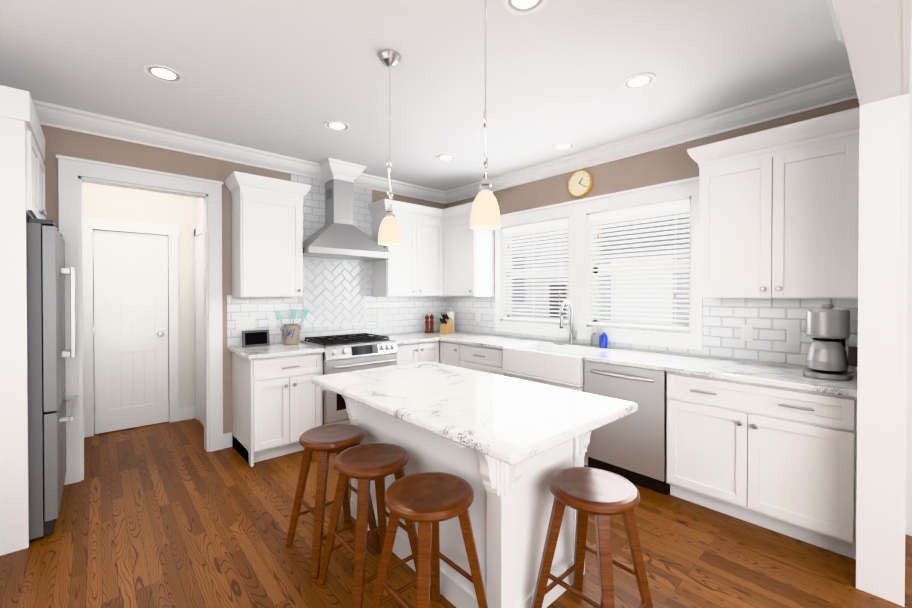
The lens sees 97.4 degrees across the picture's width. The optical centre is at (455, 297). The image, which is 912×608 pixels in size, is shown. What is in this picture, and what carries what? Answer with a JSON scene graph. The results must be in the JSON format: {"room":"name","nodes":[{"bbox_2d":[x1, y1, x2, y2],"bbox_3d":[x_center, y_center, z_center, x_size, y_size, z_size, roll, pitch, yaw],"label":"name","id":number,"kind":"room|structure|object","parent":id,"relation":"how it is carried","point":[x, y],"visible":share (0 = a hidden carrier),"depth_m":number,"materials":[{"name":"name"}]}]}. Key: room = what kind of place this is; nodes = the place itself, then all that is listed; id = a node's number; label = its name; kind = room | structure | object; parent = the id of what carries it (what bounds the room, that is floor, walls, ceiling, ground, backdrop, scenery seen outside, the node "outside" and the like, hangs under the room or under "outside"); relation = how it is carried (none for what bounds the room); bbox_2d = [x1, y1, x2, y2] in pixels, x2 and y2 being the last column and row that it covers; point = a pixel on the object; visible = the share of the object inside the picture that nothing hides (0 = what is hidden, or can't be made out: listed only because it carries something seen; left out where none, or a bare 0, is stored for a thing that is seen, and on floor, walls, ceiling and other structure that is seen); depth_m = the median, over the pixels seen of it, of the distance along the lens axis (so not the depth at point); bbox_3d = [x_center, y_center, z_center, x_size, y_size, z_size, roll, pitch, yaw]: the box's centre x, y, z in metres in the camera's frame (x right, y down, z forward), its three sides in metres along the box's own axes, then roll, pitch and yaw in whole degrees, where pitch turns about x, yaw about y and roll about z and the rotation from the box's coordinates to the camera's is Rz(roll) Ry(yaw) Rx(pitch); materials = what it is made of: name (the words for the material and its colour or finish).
{"room":"kitchen","nodes":[
{"label":"kitchen","id":0,"kind":"room"},
{"bbox_2d":[82,194,85,216],"bbox_3d":[-3.350,0.002,3.487,0.120,2.743,1.200,0,1,-42],"label":"wall","id":1,"kind":"structure","parent":0,"point":[83,195],"depth_m":3.91,"materials":[{"name":"white paint"}]},
{"bbox_2d":[82,182,193,433],"bbox_3d":[-3.326,-0.005,4.247,0.930,2.743,0.100,0,1,-42],"label":"wall","id":2,"kind":"structure","parent":0,"point":[185,213],"depth_m":4.41,"materials":[{"name":"white paint"}]},
{"bbox_2d":[93,230,168,433],"bbox_3d":[-3.356,0.346,4.153,0.612,2.027,0.115,0,1,-42],"label":"door","id":3,"kind":"structure","parent":2,"relation":"attached to","point":[130,333],"depth_m":4.16,"materials":[{"name":"white paint"}]},
{"bbox_2d":[194,198,202,405],"bbox_3d":[-2.564,-0.004,4.191,0.100,2.743,1.200,0,1,-42],"label":"wall","id":4,"kind":"structure","parent":0,"point":[198,202],"depth_m":4.51,"materials":[{"name":"white paint"}]},
{"bbox_2d":[179,406,231,448],"bbox_3d":[-0.230,1.309,3.380,6.050,0.130,5.340,0,1,-42],"label":"baseboard","id":5,"kind":"structure","parent":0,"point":[186,413],"depth_m":4.43,"materials":[{"name":"white wood"}]},
{"bbox_2d":[41,125,445,445],"bbox_3d":[-1.823,-0.002,3.970,4.720,2.743,0.120,0,1,-42],"label":"wall","id":6,"kind":"structure","parent":0,"point":[64,142],"depth_m":3.40,"materials":[{"name":"brown paint"}]},
{"bbox_2d":[224,171,310,296],"bbox_3d":[-1.733,-0.530,3.711,0.655,1.058,0.363,0,1,-42],"label":"upper cabinet","id":7,"kind":"object","parent":6,"relation":"attached to","point":[267,236],"visible":1,"depth_m":3.58,"materials":[{"name":"white wood"}]},
{"bbox_2d":[303,257,364,327],"bbox_3d":[-1.302,-0.051,4.339,0.708,0.723,0.012,0,1,-42],"label":"backsplash","id":8,"kind":"structure","parent":6,"relation":"attached to","point":[333,292],"depth_m":4.32,"materials":[{"name":"tile"}]},
{"bbox_2d":[227,174,445,347],"bbox_3d":[-1.110,-0.395,4.520,2.620,1.696,0.006,0,1,-42],"label":"backsplash","id":9,"kind":"structure","parent":6,"relation":"attached to","point":[403,314],"depth_m":4.38,"materials":[{"name":"tile"}]},
{"bbox_2d":[235,317,254,330],"bbox_3d":[-1.968,0.251,3.744,0.165,0.115,0.012,0,1,-42],"label":"wall outlet plate","id":10,"kind":"object","parent":9,"relation":"attached to","point":[240,323],"depth_m":3.74,"materials":[{"name":"white plastic"}]},
{"bbox_2d":[268,317,275,328],"bbox_3d":[-1.789,0.250,3.904,0.070,0.115,0.012,0,1,-42],"label":"wall outlet plate","id":11,"kind":"object","parent":9,"relation":"attached to","point":[271,320],"depth_m":3.90,"materials":[{"name":"white plastic"}]},
{"bbox_2d":[303,179,390,260],"bbox_3d":[-1.171,-0.812,4.168,0.895,0.797,0.420,0,1,-42],"label":"range hood","id":12,"kind":"object","parent":6,"relation":"attached to","point":[339,235],"visible":1,"depth_m":4.12,"materials":[{"name":"silver metal"}]},
{"bbox_2d":[368,199,443,296],"bbox_3d":[-0.450,-0.539,4.851,1.177,1.058,0.377,0,1,-42],"label":"upper cabinet","id":13,"kind":"object","parent":6,"relation":"attached to","point":[415,267],"depth_m":4.63,"materials":[{"name":"white wood"}]},
{"bbox_2d":[0,0,851,190],"bbox_3d":[0.600,-1.411,2.356,6.950,0.100,12.500,0,1,-42],"label":"ceiling","id":14,"kind":"structure","parent":0,"point":[289,78],"depth_m":2.39,"materials":[{"name":"white paint"}]},
{"bbox_2d":[143,64,183,82],"bbox_3d":[-1.779,-1.358,2.440,0.200,0.006,0.200,0,1,-42],"label":"recessed light","id":15,"kind":"object","parent":14,"relation":"in","point":[163,73],"depth_m":2.44,"materials":[{"name":"white plastic"}]},
{"bbox_2d":[324,120,349,130],"bbox_3d":[-0.948,-1.364,3.199,0.200,0.006,0.200,0,1,-42],"label":"recessed light","id":16,"kind":"object","parent":14,"relation":"in","point":[334,125],"depth_m":3.19,"materials":[{"name":"white plastic"}]},
{"bbox_2d":[378,50,400,244],"bbox_3d":[-0.375,-0.831,2.266,0.129,1.057,0.129,0,1,-42],"label":"pendant light","id":17,"kind":"object","parent":14,"relation":"hanging from","point":[389,232],"visible":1,"depth_m":2.24,"materials":[{"name":"white glass"}]},
{"bbox_2d":[436,154,455,161],"bbox_3d":[-0.099,-1.370,3.952,0.200,0.006,0.200,0,1,-42],"label":"recessed light","id":18,"kind":"object","parent":14,"relation":"in","point":[444,157],"depth_m":3.95,"materials":[{"name":"white"}]},
{"bbox_2d":[470,0,500,229],"bbox_3d":[0.126,-0.826,1.707,0.129,1.057,0.129,0,1,-42],"label":"pendant light","id":19,"kind":"object","parent":14,"relation":"hanging from","point":[485,214],"visible":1,"depth_m":1.68,"materials":[{"name":"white glass"}]},
{"bbox_2d":[503,0,546,14],"bbox_3d":[0.316,-1.353,1.820,0.200,0.006,0.200,0,1,-42],"label":"recessed light","id":20,"kind":"object","parent":14,"relation":"in","point":[520,7],"depth_m":1.86,"materials":[{"name":"white plastic"}]},
{"bbox_2d":[552,142,574,150],"bbox_3d":[0.975,-1.368,3.646,0.200,0.006,0.200,0,1,-42],"label":"recessed light","id":21,"kind":"object","parent":14,"relation":"in","point":[563,146],"depth_m":3.64,"materials":[{"name":"white"}]},
{"bbox_2d":[621,73,656,89],"bbox_3d":[1.155,-1.359,2.531,0.200,0.006,0.200,0,1,-42],"label":"recessed light","id":22,"kind":"object","parent":14,"relation":"in","point":[638,81],"depth_m":2.53,"materials":[{"name":"white plastic"}]},
{"bbox_2d":[0,418,911,607],"bbox_3d":[0.600,1.407,2.378,6.950,0.050,12.500,0,1,-42],"label":"floor","id":23,"kind":"structure","parent":0,"point":[168,515],"depth_m":2.18,"materials":[{"name":"brown wood"}]},
{"bbox_2d":[0,85,46,555],"bbox_3d":[-2.874,0.129,2.325,0.701,2.506,0.912,0,1,-42],"label":"surround","id":24,"kind":"object","parent":23,"relation":"on","point":[22,169],"visible":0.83,"depth_m":2.17,"materials":[{"name":"white"}]},
{"bbox_2d":[26,218,77,541],"bbox_3d":[-2.831,0.469,2.396,0.813,1.825,0.825,0,1,-42],"label":"refrigerator","id":25,"kind":"object","parent":23,"relation":"on","point":[47,272],"visible":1,"depth_m":2.29,"materials":[{"name":"grey metal"}]},
{"bbox_2d":[232,352,322,466],"bbox_3d":[-1.612,0.934,3.640,0.604,0.876,0.647,0,1,-42],"label":"base cabinet","id":26,"kind":"object","parent":23,"relation":"on","point":[277,406],"visible":0.88,"depth_m":3.41,"materials":[{"name":"white wood"}]},
{"bbox_2d":[229,342,324,359],"bbox_3d":[-1.624,0.478,3.632,0.629,0.034,0.636,0,1,-42],"label":"countertop","id":27,"kind":"structure","parent":26,"relation":"on","point":[270,351],"depth_m":3.49,"materials":[{"name":"white stone"}]},
{"bbox_2d":[242,330,269,347],"bbox_3d":[-1.877,0.385,3.748,0.230,0.152,0.082,0,1,-42],"label":"photo frame","id":28,"kind":"object","parent":27,"relation":"on","point":[253,338],"visible":0.98,"depth_m":3.72,"materials":[{"name":"grey"}]},
{"bbox_2d":[274,309,308,344],"bbox_3d":[-1.589,0.288,3.896,0.347,0.340,0.164,0,1,-42],"label":"utensil crock","id":29,"kind":"object","parent":27,"relation":"on","point":[290,334],"visible":1,"depth_m":3.83,"materials":[{"name":"beige ceramic"}]},
{"bbox_2d":[286,423,379,578],"bbox_3d":[-0.685,1.068,2.232,0.397,0.630,0.397,0,1,-42],"label":"stool","id":30,"kind":"object","parent":23,"relation":"on","point":[324,441],"visible":0.92,"depth_m":2.17,"materials":[{"name":"brown wood"}]},
{"bbox_2d":[300,333,396,424],"bbox_3d":[-1.071,0.888,4.064,0.760,0.960,0.692,0,1,-42],"label":"range","id":31,"kind":"object","parent":23,"relation":"on","point":[349,352],"visible":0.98,"depth_m":3.79,"materials":[{"name":"silver metal"}]},
{"bbox_2d":[317,443,417,607],"bbox_3d":[-0.403,1.071,1.921,0.397,0.630,0.397,0,1,-42],"label":"stool","id":32,"kind":"object","parent":23,"relation":"on","point":[366,464],"visible":1,"depth_m":1.89,"materials":[{"name":"brown wood"}]},
{"bbox_2d":[396,341,438,364],"bbox_3d":[-0.600,0.927,4.551,0.583,0.876,0.641,0,1,-42],"label":"base cabinet","id":33,"kind":"object","parent":23,"relation":"on","point":[416,352],"visible":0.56,"depth_m":4.33,"materials":[{"name":"white wood"}]},
{"bbox_2d":[382,333,437,344],"bbox_3d":[-0.614,0.471,4.532,0.540,0.034,0.642,0,1,-42],"label":"countertop","id":34,"kind":"structure","parent":33,"relation":"on","point":[407,338],"depth_m":4.42,"materials":[{"name":"white stone"}]},
{"bbox_2d":[371,472,487,607],"bbox_3d":[-0.104,1.073,1.584,0.397,0.630,0.397,0,1,-42],"label":"stool","id":35,"kind":"object","parent":23,"relation":"on","point":[428,502],"visible":1,"depth_m":1.55,"materials":[{"name":"brown wood"}]},
{"bbox_2d":[438,341,453,365],"bbox_3d":[0.157,0.926,4.610,0.612,0.876,0.320,0,1,-42],"label":"base cabinet","id":36,"kind":"object","parent":23,"relation":"on","point":[446,349],"depth_m":4.45,"materials":[{"name":"white wood"}]},
{"bbox_2d":[322,387,590,607],"bbox_3d":[-0.019,0.949,2.128,0.819,0.871,1.469,0,1,-42],"label":"kitchen island","id":37,"kind":"object","parent":23,"relation":"on","point":[510,508],"visible":0.4,"depth_m":1.77,"materials":[{"name":"white wood"}]},
{"bbox_2d":[312,361,637,464],"bbox_3d":[-0.018,0.493,2.090,0.875,0.040,1.545,0,1,-42],"label":"island countertop","id":38,"kind":"structure","parent":37,"relation":"on","point":[509,420],"depth_m":1.78,"materials":[{"name":"white stone"}]},
{"bbox_2d":[454,343,505,375],"bbox_3d":[0.458,0.929,4.274,0.612,0.876,0.702,0,1,-42],"label":"base cabinet","id":39,"kind":"object","parent":23,"relation":"on","point":[481,358],"depth_m":4.06,"materials":[{"name":"white wood"}]},
{"bbox_2d":[410,331,857,396],"bbox_3d":[0.944,0.478,3.691,0.659,0.034,3.975,0,1,-42],"label":"countertop","id":40,"kind":"structure","parent":39,"relation":"on","point":[774,375],"depth_m":2.74,"materials":[{"name":"white stone"}]},
{"bbox_2d":[425,314,429,332],"bbox_3d":[-0.363,0.332,5.025,0.062,0.234,0.062,0,1,-42],"label":"pepper mill","id":41,"kind":"object","parent":40,"relation":"on","point":[427,324],"visible":1,"depth_m":5.01,"materials":[{"name":"brown wood"}]},
{"bbox_2d":[429,314,433,332],"bbox_3d":[-0.306,0.331,5.090,0.062,0.234,0.062,0,1,-42],"label":"pepper mill","id":42,"kind":"object","parent":40,"relation":"on","point":[431,323],"visible":1,"depth_m":5.07,"materials":[{"name":"brown wood"}]},
{"bbox_2d":[439,313,452,333],"bbox_3d":[-0.129,0.325,4.959,0.100,0.250,0.180,0,1,33],"label":"knife block","id":43,"kind":"object","parent":40,"relation":"on","point":[446,325],"visible":1,"depth_m":4.93,"materials":[{"name":"brown wood"}]},
{"bbox_2d":[446,309,454,331],"bbox_3d":[-0.075,0.298,5.162,0.130,0.300,0.130,0,1,-42],"label":"paper towel","id":44,"kind":"object","parent":40,"relation":"on","point":[450,314],"visible":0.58,"depth_m":5.12,"materials":[{"name":"white paper"}]},
{"bbox_2d":[503,343,609,387],"bbox_3d":[0.908,0.592,3.645,0.544,0.244,0.810,0,1,-42],"label":"farmhouse sink","id":45,"kind":"object","parent":40,"relation":"in","point":[559,364],"visible":0.71,"depth_m":3.50,"materials":[{"name":"white ceramic"}]},
{"bbox_2d":[560,300,576,344],"bbox_3d":[1.075,0.245,3.832,0.214,0.427,0.088,0,1,-42],"label":"faucet","id":46,"kind":"object","parent":40,"relation":"on","point":[571,337],"visible":1,"depth_m":3.88,"materials":[{"name":"silver metal"}]},
{"bbox_2d":[591,328,598,346],"bbox_3d":[1.285,0.370,3.702,0.063,0.180,0.064,0,0,15],"label":"soap bottle","id":47,"kind":"object","parent":40,"relation":"on","point":[595,338],"depth_m":3.68,"materials":[{"name":"white"}]},
{"bbox_2d":[600,328,607,347],"bbox_3d":[1.342,0.370,3.639,0.063,0.180,0.064,0,0,15],"label":"soap bottle","id":48,"kind":"object","parent":40,"relation":"on","point":[603,340],"depth_m":3.62,"materials":[{"name":"blue plastic"}]},
{"bbox_2d":[803,304,857,380],"bbox_3d":[2.199,0.256,2.354,0.228,0.430,0.243,0,1,-42],"label":"coffee maker","id":49,"kind":"object","parent":40,"relation":"on","point":[827,328],"visible":1,"depth_m":2.29,"materials":[{"name":"silver metal"}]},
{"bbox_2d":[506,374,587,465],"bbox_3d":[0.958,1.044,3.694,0.641,0.655,0.822,0,1,-42],"label":"base cabinet","id":50,"kind":"object","parent":23,"relation":"on","point":[580,389],"visible":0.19,"depth_m":3.40,"materials":[{"name":"white wood"}]},
{"bbox_2d":[531,467,652,607],"bbox_3d":[0.555,1.073,1.631,0.397,0.630,0.397,0,1,-42],"label":"stool","id":51,"kind":"object","parent":23,"relation":"on","point":[602,495],"visible":1,"depth_m":1.60,"materials":[{"name":"brown wood"}]},
{"bbox_2d":[584,360,669,494],"bbox_3d":[1.427,0.939,3.148,0.671,0.874,0.610,0,1,-42],"label":"dishwasher","id":52,"kind":"object","parent":23,"relation":"on","point":[631,447],"visible":0.65,"depth_m":2.90,"materials":[{"name":"grey metal"}]},
{"bbox_2d":[666,372,856,559],"bbox_3d":[1.958,0.943,2.572,0.647,0.876,0.950,0,1,-42],"label":"base cabinet","id":53,"kind":"object","parent":23,"relation":"on","point":[782,460],"visible":0.96,"depth_m":2.33,"materials":[{"name":"white wood"}]},
{"bbox_2d":[446,79,911,535],"bbox_3d":[2.623,0.010,2.431,0.150,2.743,8.105,0,1,-42],"label":"wall","id":54,"kind":"structure","parent":0,"point":[668,164],"depth_m":3.32,"materials":[{"name":"brown paint"}]},
{"bbox_2d":[444,202,494,295],"bbox_3d":[0.168,-0.538,4.770,0.365,1.058,0.570,0,1,-42],"label":"upper cabinet","id":55,"kind":"object","parent":54,"relation":"attached to","point":[449,251],"depth_m":4.67,"materials":[{"name":"white wood"}]},
{"bbox_2d":[567,169,592,196],"bbox_3d":[1.196,-1.098,3.873,0.038,0.260,0.260,0,1,-42],"label":"clock","id":56,"kind":"object","parent":54,"relation":"attached to","point":[580,183],"visible":1,"depth_m":3.86,"materials":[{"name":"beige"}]},
{"bbox_2d":[493,176,703,349],"bbox_3d":[1.232,-0.269,3.949,0.175,1.344,2.195,0,1,-42],"label":"window","id":57,"kind":"structure","parent":54,"relation":"in","point":[578,213],"depth_m":3.75,"materials":[{"name":"white"}]},
{"bbox_2d":[446,295,857,372],"bbox_3d":[1.194,0.218,3.911,0.006,0.480,3.984,0,1,-42],"label":"backsplash","id":58,"kind":"structure","parent":54,"relation":"attached to","point":[770,320],"depth_m":2.93,"materials":[{"name":"tile"}]},
{"bbox_2d":[476,312,479,321],"bbox_3d":[0.268,0.242,4.932,0.011,0.115,0.070,0,1,-42],"label":"wall outlet plate","id":59,"kind":"object","parent":58,"relation":"attached to","point":[477,313],"depth_m":4.92,"materials":[{"name":"white plastic"}]},
{"bbox_2d":[741,325,752,340],"bbox_3d":[2.096,0.258,2.891,0.011,0.115,0.070,0,1,-42],"label":"wall outlet plate","id":60,"kind":"object","parent":58,"relation":"attached to","point":[746,330],"depth_m":2.89,"materials":[{"name":"white plastic"}]},
{"bbox_2d":[787,327,799,344],"bbox_3d":[2.269,0.260,2.697,0.011,0.115,0.070,0,1,-42],"label":"wall outlet plate","id":61,"kind":"object","parent":58,"relation":"attached to","point":[793,335],"depth_m":2.70,"materials":[{"name":"white plastic"}]},
{"bbox_2d":[687,107,859,298],"bbox_3d":[2.076,-0.521,2.642,0.363,1.058,0.895,0,1,-42],"label":"upper cabinet","id":62,"kind":"object","parent":54,"relation":"attached to","point":[778,212],"visible":0.96,"depth_m":2.48,"materials":[{"name":"white wood"}]},
{"bbox_2d":[845,0,902,603],"bbox_3d":[0.906,0.022,0.900,4.448,2.743,0.115,0,1,-42],"label":"wall","id":63,"kind":"structure","parent":0,"point":[876,27],"depth_m":1.83,"materials":[{"name":"white paint"}]},
{"bbox_2d":[32,0,911,203],"bbox_3d":[0.204,-1.282,2.873,6.050,0.165,4.202,0,1,-42],"label":"crown molding","id":64,"kind":"structure","parent":63,"relation":"attached to","point":[828,92],"depth_m":3.30,"materials":[{"name":"white wood"}]},
{"bbox_2d":[56,0,911,606],"bbox_3d":[0.687,0.199,0.615,3.739,2.395,0.020,0,1,-42],"label":"door frame","id":65,"kind":"structure","parent":63,"relation":"attached to","point":[76,230],"depth_m":0.01,"materials":[{"name":"white wood"}]},
{"label":"outside","id":66,"kind":"structure","parent":0,"visible":0},
{"bbox_2d":[512,208,688,323],"bbox_3d":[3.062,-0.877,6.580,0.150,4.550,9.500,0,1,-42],"label":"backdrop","id":67,"kind":"structure","parent":66,"point":[639,298],"depth_m":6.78,"materials":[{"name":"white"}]}
]}

